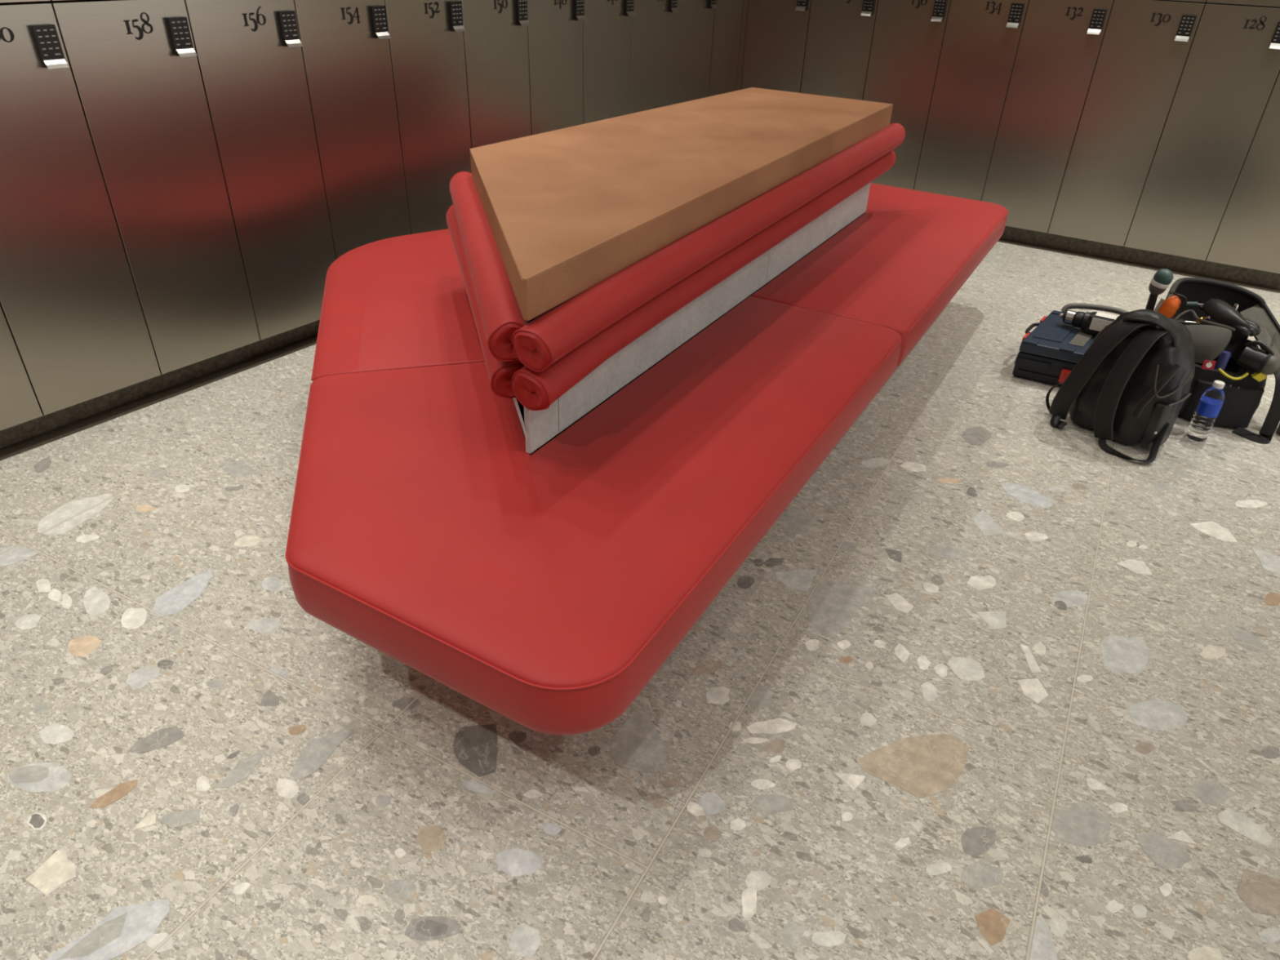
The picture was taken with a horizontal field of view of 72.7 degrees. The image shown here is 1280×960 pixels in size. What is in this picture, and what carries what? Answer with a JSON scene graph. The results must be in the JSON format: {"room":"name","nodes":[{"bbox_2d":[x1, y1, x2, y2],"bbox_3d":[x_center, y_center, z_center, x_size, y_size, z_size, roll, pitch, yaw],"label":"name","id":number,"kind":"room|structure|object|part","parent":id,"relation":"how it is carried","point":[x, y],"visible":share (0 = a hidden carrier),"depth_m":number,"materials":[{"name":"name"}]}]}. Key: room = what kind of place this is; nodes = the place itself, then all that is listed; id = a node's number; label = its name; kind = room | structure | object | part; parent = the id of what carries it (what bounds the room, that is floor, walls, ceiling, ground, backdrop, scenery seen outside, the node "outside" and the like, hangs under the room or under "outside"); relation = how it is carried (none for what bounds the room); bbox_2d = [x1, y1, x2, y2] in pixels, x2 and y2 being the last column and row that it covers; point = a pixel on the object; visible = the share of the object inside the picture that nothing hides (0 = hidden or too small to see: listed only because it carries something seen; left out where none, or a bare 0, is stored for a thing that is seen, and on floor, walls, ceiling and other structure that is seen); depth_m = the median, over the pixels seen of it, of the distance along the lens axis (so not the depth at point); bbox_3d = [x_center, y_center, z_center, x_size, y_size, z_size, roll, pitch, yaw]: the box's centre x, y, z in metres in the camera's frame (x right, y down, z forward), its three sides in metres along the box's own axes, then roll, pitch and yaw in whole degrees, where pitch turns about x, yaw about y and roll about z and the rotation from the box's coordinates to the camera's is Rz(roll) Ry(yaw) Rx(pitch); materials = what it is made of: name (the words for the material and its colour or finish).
{"room":"changing room","nodes":[
{"label":"changing room","id":0,"kind":"room"},
{"bbox_2d":[0,241,1279,959],"bbox_3d":[1.307,1.469,0.379,11.200,0.001,10.600,20,37,25],"label":"floor","id":1,"kind":"structure","parent":0,"point":[994,682],"depth_m":1.80,"materials":[{"name":"stone"}]},
{"bbox_2d":[0,334,317,460],"bbox_3d":[-1.660,-0.254,2.889,0.071,0.002,7.450,23,38,29],"label":"trim","id":2,"kind":"structure","parent":1,"relation":"on","point":[6,452],"depth_m":2.91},
{"bbox_2d":[0,320,319,448],"bbox_3d":[-1.696,-0.308,2.894,0.030,0.085,7.460,23,38,29],"label":"baseboard","id":3,"kind":"structure","parent":1,"relation":"on","point":[19,433],"depth_m":2.93,"materials":[{"name":"stone"}]},
{"bbox_2d":[284,87,1008,735],"bbox_3d":[-0.023,-0.668,2.841,1.877,0.850,3.339,20,37,25],"label":"bench","id":4,"kind":"object","parent":1,"relation":"on","point":[546,428],"visible":1,"depth_m":1.93,"materials":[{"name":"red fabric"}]},
{"bbox_2d":[312,228,484,382],"bbox_3d":[-0.555,-0.654,2.865,0.885,0.132,1.763,13,34,16],"label":"seat cushion","id":5,"kind":"object","parent":4,"relation":"on","point":[398,308],"depth_m":2.42,"materials":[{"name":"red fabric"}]},
{"bbox_3d":[-0.349,-0.379,2.204,0.036,0.132,1.000,-5,33,-11],"label":"panel","id":6,"kind":"part","parent":4,"relation":"part of","materials":[{"name":"grey metal"}]},
{"bbox_2d":[287,296,901,735],"bbox_3d":[-0.142,-0.162,2.123,1.154,0.132,1.652,20,37,25],"label":"seat cushion","id":7,"kind":"object","parent":4,"relation":"on","point":[544,584],"depth_m":1.71,"materials":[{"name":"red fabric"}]},
{"bbox_3d":[0.332,-0.628,2.613,0.057,0.150,2.237,20,37,25],"label":"panel","id":8,"kind":"part","parent":4,"relation":"part of","materials":[{"name":"grey metal"}]},
{"bbox_2d":[751,182,1007,366],"bbox_3d":[0.761,-0.875,3.284,0.965,0.132,1.631,20,37,25],"label":"seat cushion","id":9,"kind":"object","parent":4,"relation":"on","point":[895,265],"depth_m":2.97,"materials":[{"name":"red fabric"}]},
{"bbox_2d":[1012,302,1127,386],"bbox_3d":[1.663,-0.515,3.304,0.376,0.191,0.459,20,37,25],"label":"tool case","id":10,"kind":"object","parent":1,"relation":"on","point":[1048,353],"visible":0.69,"depth_m":3.21,"materials":[{"name":"blue plastic"}]},
{"bbox_3d":[1.514,-0.581,3.341,0.044,0.016,0.152,24,39,30],"label":"handle","id":11,"kind":"part","parent":10,"relation":"part of","materials":[{"name":"black plastic"}]},
{"bbox_3d":[1.662,-0.531,3.275,0.363,0.045,0.415,20,37,25],"label":"lid","id":12,"kind":"part","parent":10,"relation":"part of","materials":[{"name":"blue plastic"}]},
{"bbox_2d":[1058,310,1117,334],"bbox_3d":[1.675,-0.565,3.216,0.257,0.074,0.175,20,37,25],"label":"cordless drill","id":13,"kind":"object","parent":10,"relation":"on","point":[1093,322],"visible":0.69,"depth_m":3.24,"materials":[{"name":"silver plastic"}]},
{"bbox_3d":[1.794,-0.656,3.401,0.269,0.050,0.045,16,35,21],"label":"handle","id":14,"kind":"part","parent":10,"relation":"part of","materials":[{"name":"grey plastic"}]},
{"bbox_2d":[1045,309,1195,462],"bbox_3d":[1.587,-0.342,2.830,0.294,0.421,0.413,-20,39,-30],"label":"backpack","id":15,"kind":"object","parent":1,"relation":"on","point":[1131,385],"visible":1,"depth_m":2.76,"materials":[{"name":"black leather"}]},
{"bbox_3d":[1.592,-0.474,2.724,0.078,0.081,0.191,-23,40,-33],"label":"carry handle","id":16,"kind":"part","parent":15,"relation":"part of","materials":[{"name":"black fabric"}]},
{"bbox_2d":[997,226,1279,293],"bbox_3d":[3.120,-0.956,4.174,6.060,0.085,0.030,20,37,25],"label":"baseboard","id":17,"kind":"structure","parent":1,"relation":"on","point":[1266,278],"depth_m":4.43,"materials":[{"name":"stone"}]},
{"bbox_2d":[1186,380,1225,441],"bbox_3d":[1.865,-0.229,2.857,0.066,0.206,0.066,20,37,25],"label":"water bottle","id":18,"kind":"object","parent":1,"relation":"on","point":[1211,402],"visible":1,"depth_m":2.84,"materials":[{"name":"blue plastic"}]},
{"bbox_2d":[1165,277,1279,444],"bbox_3d":[2.029,-0.434,3.026,0.456,0.387,0.432,20,37,25],"label":"tool bag","id":19,"kind":"object","parent":1,"relation":"on","point":[1243,393],"visible":0.53,"depth_m":2.98,"materials":[{"name":"black fabric"}]},
{"bbox_2d":[1145,268,1173,312],"bbox_3d":[1.815,-0.541,3.122,0.076,0.442,0.061,20,37,25],"label":"mallet","id":20,"kind":"object","parent":19,"relation":"in","point":[1162,279],"depth_m":3.02,"materials":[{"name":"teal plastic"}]},
{"bbox_3d":[1.836,-0.579,3.096,0.040,0.138,0.015,28,41,34],"label":"paper strip","id":21,"kind":"part","parent":20,"relation":"part of","materials":[{"name":"white paper"}]},
{"bbox_2d":[1157,291,1199,324],"bbox_3d":[1.876,-0.562,3.036,0.071,0.183,0.133,-27,43,-37],"label":"tool","id":22,"kind":"object","parent":19,"relation":"in","point":[1171,305],"visible":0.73,"depth_m":3.02,"materials":[{"name":"plastic"}]},
{"bbox_3d":[1.848,-0.569,3.064,0.072,0.163,0.054,-15,37,-25],"label":"handle","id":23,"kind":"part","parent":22,"relation":"part of","materials":[{"name":"orange plastic"}]},
{"bbox_3d":[1.911,-0.549,3.026,0.068,0.011,0.008,9,33,11],"label":"steel rod","id":24,"kind":"part","parent":22,"relation":"part of","materials":[{"name":"silver metal"}]},
{"bbox_2d":[1183,302,1203,306],"bbox_3d":[1.982,-0.620,3.086,0.093,0.026,0.019,16,35,20],"label":"screwdriver","id":25,"kind":"object","parent":19,"relation":"in","point":[1188,304],"visible":0.67,"depth_m":3.08,"materials":[{"name":"green rubber"}]},
{"bbox_2d":[1173,309,1235,369],"bbox_3d":[1.858,-0.468,2.909,0.167,0.134,0.203,-22,40,-33],"label":"tool pouch","id":26,"kind":"object","parent":19,"relation":"in","point":[1210,341],"visible":0.68,"depth_m":2.85,"materials":[{"name":"grey fabric"}]},
{"bbox_2d":[1196,315,1209,322],"bbox_3d":[1.899,-0.542,2.932,0.018,0.032,0.038,-17,37,-27],"label":"brass fitting","id":27,"kind":"object","parent":26,"relation":"in","point":[1207,317],"visible":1,"depth_m":2.92,"materials":[{"name":"metal"}]},
{"bbox_3d":[1.903,-0.544,2.923,0.010,0.020,0.022,-17,37,-27],"label":"steel stem","id":28,"kind":"part","parent":27,"relation":"part of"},
{"bbox_2d":[1213,350,1231,370],"bbox_3d":[1.962,-0.381,2.940,0.030,0.112,0.030,20,37,25],"label":"canister","id":29,"kind":"object","parent":19,"relation":"in","point":[1222,362],"visible":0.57,"depth_m":2.92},
{"bbox_2d":[1199,298,1260,337],"bbox_3d":[1.999,-0.557,2.947,0.113,0.073,0.213,-10,35,-18],"label":"power tool","id":30,"kind":"object","parent":19,"relation":"on","point":[1219,310],"visible":0.98,"depth_m":2.91,"materials":[{"name":"black plastic"}]},
{"bbox_3d":[1.971,-0.350,2.892,0.093,0.029,0.021,11,34,13],"label":"trim","id":31,"kind":"part","parent":19,"relation":"part of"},
{"bbox_2d":[1232,303,1239,311],"bbox_3d":[2.064,-0.558,3.044,0.044,0.122,0.028,20,37,25],"label":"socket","id":32,"kind":"object","parent":19,"relation":"in","point":[1235,306],"visible":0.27,"depth_m":3.01,"materials":[{"name":"silver metal"}]},
{"bbox_2d":[1235,340,1279,375],"bbox_3d":[2.049,-0.404,2.868,0.118,0.105,0.076,26,40,32],"label":"power tool","id":33,"kind":"object","parent":19,"relation":"in","point":[1265,362],"visible":1,"depth_m":2.85,"materials":[{"name":"black plastic"}]},
{"bbox_3d":[2.039,-0.400,2.882,0.072,0.076,0.088,-27,43,-37],"label":"motor","id":34,"kind":"part","parent":33,"relation":"part of","materials":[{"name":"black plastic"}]},
{"bbox_3d":[2.040,-0.436,2.860,0.090,0.042,0.016,29,41,35],"label":"bail handle","id":35,"kind":"part","parent":33,"relation":"part of","materials":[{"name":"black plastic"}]},
{"bbox_2d":[1251,372,1266,382],"bbox_3d":[2.048,-0.350,2.875,0.038,0.045,0.022,11,34,14],"label":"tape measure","id":36,"kind":"object","parent":19,"relation":"in","point":[1258,376],"visible":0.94,"depth_m":2.87,"materials":[{"name":"yellow plastic"}]},
{"bbox_2d":[1276,423,1279,435],"bbox_3d":[2.211,-0.227,2.905,0.090,0.176,0.090,20,37,25],"label":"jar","id":37,"kind":"object","parent":1,"relation":"on","point":[1278,427],"visible":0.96,"depth_m":2.95,"materials":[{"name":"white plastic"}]},
{"bbox_3d":[3.314,-2.321,3.750,6.800,2.850,0.100,20,37,25],"label":"wall","id":38,"kind":"structure","parent":0,"visible":0},
{"bbox_2d":[736,0,748,90],"bbox_3d":[0.598,-2.790,4.755,0.029,2.213,0.020,20,37,25],"label":"trim","id":39,"kind":"structure","parent":38,"relation":"attached to","point":[745,6],"depth_m":4.95,"materials":[{"name":"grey metal"}]},
{"bbox_2d":[741,0,811,93],"bbox_3d":[0.849,-2.340,5.112,0.366,1.084,0.462,20,37,25],"label":"locker","id":40,"kind":"object","parent":38,"relation":"attached to","point":[775,39],"visible":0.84,"depth_m":4.85,"materials":[{"name":"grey metal"}]},
{"bbox_3d":[0.864,-2.535,4.675,0.053,0.020,0.018,20,37,25],"label":"lever","id":41,"kind":"part","parent":40,"relation":"part of","materials":[{"name":"silver metal"}]},
{"bbox_2d":[800,0,878,100],"bbox_3d":[1.162,-2.228,4.956,0.366,1.084,0.462,20,37,25],"label":"locker","id":42,"kind":"object","parent":38,"relation":"attached to","point":[840,33],"visible":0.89,"depth_m":4.69,"materials":[{"name":"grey metal"}]},
{"bbox_3d":[1.176,-2.423,4.519,0.053,0.020,0.018,20,37,25],"label":"lever","id":43,"kind":"part","parent":42,"relation":"part of","materials":[{"name":"silver metal"}]},
{"bbox_2d":[862,0,951,190],"bbox_3d":[1.474,-2.117,4.800,0.366,1.084,0.462,20,37,25],"label":"locker","id":44,"kind":"object","parent":38,"relation":"attached to","point":[908,37],"visible":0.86,"depth_m":4.57,"materials":[{"name":"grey metal"}]},
{"bbox_3d":[1.489,-2.311,4.363,0.053,0.020,0.018,20,37,25],"label":"lever","id":45,"kind":"part","parent":44,"relation":"part of","materials":[{"name":"silver metal"}]},
{"bbox_2d":[913,0,1029,200],"bbox_3d":[1.787,-2.005,4.644,0.366,1.084,0.462,20,37,25],"label":"locker","id":46,"kind":"object","parent":38,"relation":"attached to","point":[982,37],"visible":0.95,"depth_m":4.46,"materials":[{"name":"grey metal"}]},
{"bbox_3d":[1.802,-2.200,4.207,0.053,0.020,0.018,20,37,25],"label":"lever","id":47,"kind":"part","parent":46,"relation":"part of","materials":[{"name":"silver metal"}]},
{"bbox_2d":[981,0,1114,232],"bbox_3d":[2.099,-1.893,4.487,0.366,1.084,0.462,20,37,25],"label":"locker","id":48,"kind":"object","parent":38,"relation":"attached to","point":[1060,42],"visible":0.97,"depth_m":4.31,"materials":[{"name":"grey metal"}]},
{"bbox_3d":[2.114,-2.088,4.051,0.053,0.020,0.018,20,37,25],"label":"lever","id":49,"kind":"part","parent":48,"relation":"part of","materials":[{"name":"silver metal"}]},
{"bbox_2d":[1048,0,1205,246],"bbox_3d":[2.412,-1.781,4.331,0.366,1.084,0.462,20,37,25],"label":"locker","id":50,"kind":"object","parent":38,"relation":"attached to","point":[1146,45],"visible":1,"depth_m":4.15,"materials":[{"name":"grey metal"}]},
{"bbox_3d":[2.427,-1.976,3.895,0.053,0.020,0.018,20,37,25],"label":"lever","id":51,"kind":"part","parent":50,"relation":"part of","materials":[{"name":"silver metal"}]},
{"bbox_2d":[1173,0,1206,2],"bbox_3d":[2.454,-2.719,3.745,0.366,1.126,0.430,20,37,25],"label":"locker","id":52,"kind":"object","parent":50,"relation":"on","point":[1199,1],"visible":1,"depth_m":3.83,"materials":[{"name":"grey metal"}]},
{"bbox_2d":[1124,2,1279,260],"bbox_3d":[2.725,-1.669,4.175,0.366,1.084,0.462,20,37,25],"label":"locker","id":53,"kind":"object","parent":38,"relation":"attached to","point":[1232,68],"visible":1,"depth_m":4.01,"materials":[{"name":"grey metal"}]},
{"bbox_2d":[1205,0,1279,7],"bbox_3d":[2.767,-2.607,3.588,0.366,1.126,0.430,20,37,25],"label":"locker","id":54,"kind":"object","parent":53,"relation":"on","point":[1253,2],"visible":1,"depth_m":3.74,"materials":[{"name":"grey metal"}]},
{"bbox_3d":[2.739,-1.864,3.739,0.053,0.020,0.018,20,37,25],"label":"lever","id":55,"kind":"part","parent":53,"relation":"part of","materials":[{"name":"silver metal"}]},
{"bbox_2d":[1205,70,1279,273],"bbox_3d":[3.037,-1.558,4.019,0.366,1.084,0.462,20,37,25],"label":"locker","id":56,"kind":"object","parent":38,"relation":"attached to","point":[1247,235],"visible":0.94,"depth_m":4.05,"materials":[{"name":"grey metal"}]},
{"bbox_3d":[-2.027,-1.575,2.288,0.808,2.850,8.479,20,37,25],"label":"wall","id":57,"kind":"structure","parent":0,"visible":0},
{"bbox_2d":[0,306,42,431],"bbox_3d":[-2.052,-0.639,2.303,0.462,1.084,0.366,23,38,29],"label":"locker","id":58,"kind":"object","parent":57,"relation":"attached to","point":[19,404],"visible":1,"depth_m":2.53,"materials":[{"name":"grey metal"}]},
{"bbox_2d":[0,1,160,415],"bbox_3d":[-1.835,-0.793,2.555,0.462,1.084,0.366,23,38,29],"label":"locker","id":59,"kind":"object","parent":57,"relation":"attached to","point":[70,305],"visible":1,"depth_m":2.49,"materials":[{"name":"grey metal"}]},
{"bbox_2d":[0,0,50,3],"bbox_3d":[-1.815,-1.730,1.965,0.430,1.126,0.366,23,38,29],"label":"locker","id":60,"kind":"object","parent":59,"relation":"on","point":[1,1],"visible":1,"depth_m":2.24,"materials":[{"name":"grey metal"}]},
{"bbox_3d":[-1.562,-1.113,2.327,0.018,0.020,0.053,23,38,29],"label":"lever","id":61,"kind":"part","parent":59,"relation":"part of","materials":[{"name":"silver metal"}]},
{"bbox_2d":[48,0,259,374],"bbox_3d":[-1.618,-0.948,2.808,0.462,1.084,0.366,23,38,29],"label":"locker","id":62,"kind":"object","parent":57,"relation":"attached to","point":[134,65],"visible":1,"depth_m":2.66,"materials":[{"name":"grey metal"}]},
{"bbox_3d":[-1.345,-1.267,2.579,0.018,0.020,0.053,23,38,29],"label":"lever","id":63,"kind":"part","parent":62,"relation":"part of","materials":[{"name":"silver metal"}]},
{"bbox_2d":[184,0,335,340],"bbox_3d":[-1.401,-1.102,3.060,0.462,1.084,0.366,23,38,29],"label":"locker","id":64,"kind":"object","parent":57,"relation":"attached to","point":[249,52],"visible":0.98,"depth_m":2.91,"materials":[{"name":"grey metal"}]},
{"bbox_3d":[-1.128,-1.421,2.832,0.018,0.020,0.053,23,38,29],"label":"lever","id":65,"kind":"part","parent":64,"relation":"part of","materials":[{"name":"silver metal"}]},
{"bbox_2d":[293,0,410,259],"bbox_3d":[-1.184,-1.256,3.312,0.462,1.084,0.366,23,38,29],"label":"locker","id":66,"kind":"object","parent":57,"relation":"attached to","point":[345,48],"visible":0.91,"depth_m":3.13,"materials":[{"name":"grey metal"}]},
{"bbox_3d":[-0.911,-1.576,3.084,0.018,0.020,0.053,23,38,29],"label":"lever","id":67,"kind":"part","parent":66,"relation":"part of","materials":[{"name":"silver metal"}]},
{"bbox_2d":[384,0,471,234],"bbox_3d":[-0.967,-1.411,3.564,0.462,1.084,0.366,23,38,29],"label":"locker","id":68,"kind":"object","parent":57,"relation":"attached to","point":[427,45],"visible":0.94,"depth_m":3.38,"materials":[{"name":"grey metal"}]},
{"bbox_3d":[-0.694,-1.730,3.336,0.018,0.020,0.053,23,38,29],"label":"lever","id":69,"kind":"part","parent":68,"relation":"part of","materials":[{"name":"silver metal"}]},
{"bbox_2d":[461,0,531,148],"bbox_3d":[-0.750,-1.565,3.817,0.462,1.084,0.366,23,38,29],"label":"locker","id":70,"kind":"object","parent":57,"relation":"attached to","point":[495,37],"visible":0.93,"depth_m":3.58,"materials":[{"name":"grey metal"}]},
{"bbox_3d":[-0.476,-1.884,3.588,0.018,0.020,0.053,23,38,29],"label":"lever","id":71,"kind":"part","parent":70,"relation":"part of","materials":[{"name":"silver metal"}]},
{"bbox_2d":[527,0,586,135],"bbox_3d":[-0.533,-1.720,4.069,0.462,1.084,0.366,23,38,29],"label":"locker","id":72,"kind":"object","parent":57,"relation":"attached to","point":[555,33],"visible":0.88,"depth_m":3.84,"materials":[{"name":"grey metal"}]},
{"bbox_3d":[-0.259,-2.039,3.841,0.018,0.020,0.053,23,38,29],"label":"lever","id":73,"kind":"part","parent":72,"relation":"part of","materials":[{"name":"silver metal"}]},
{"bbox_2d":[583,0,635,124],"bbox_3d":[-0.316,-1.874,4.321,0.462,1.084,0.366,23,38,29],"label":"locker","id":74,"kind":"object","parent":57,"relation":"attached to","point":[607,25],"visible":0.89,"depth_m":4.10,"materials":[{"name":"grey metal"}]},
{"bbox_3d":[-0.042,-2.193,4.093,0.018,0.020,0.053,23,38,29],"label":"lever","id":75,"kind":"part","parent":74,"relation":"part of","materials":[{"name":"silver metal"}]},
{"bbox_2d":[630,0,679,113],"bbox_3d":[-0.098,-2.028,4.574,0.462,1.084,0.366,23,38,29],"label":"locker","id":76,"kind":"object","parent":57,"relation":"attached to","point":[653,25],"visible":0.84,"depth_m":4.36,"materials":[{"name":"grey metal"}]},
{"bbox_3d":[0.175,-2.348,4.345,0.018,0.020,0.053,23,38,29],"label":"lever","id":77,"kind":"part","parent":76,"relation":"part of","materials":[{"name":"silver metal"}]},
{"bbox_2d":[671,0,718,104],"bbox_3d":[0.119,-2.183,4.826,0.462,1.084,0.366,23,38,29],"label":"locker","id":78,"kind":"object","parent":57,"relation":"attached to","point":[694,21],"visible":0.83,"depth_m":4.61,"materials":[{"name":"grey metal"}]},
{"bbox_3d":[0.392,-2.502,4.598,0.018,0.020,0.053,23,38,29],"label":"lever","id":79,"kind":"part","parent":78,"relation":"part of","materials":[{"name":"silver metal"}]},
{"bbox_2d":[708,0,743,96],"bbox_3d":[0.485,-2.732,4.658,0.020,2.213,0.294,23,38,29],"label":"trim","id":80,"kind":"structure","parent":57,"relation":"attached to","point":[727,20],"depth_m":4.85,"materials":[{"name":"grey metal"}]}
]}

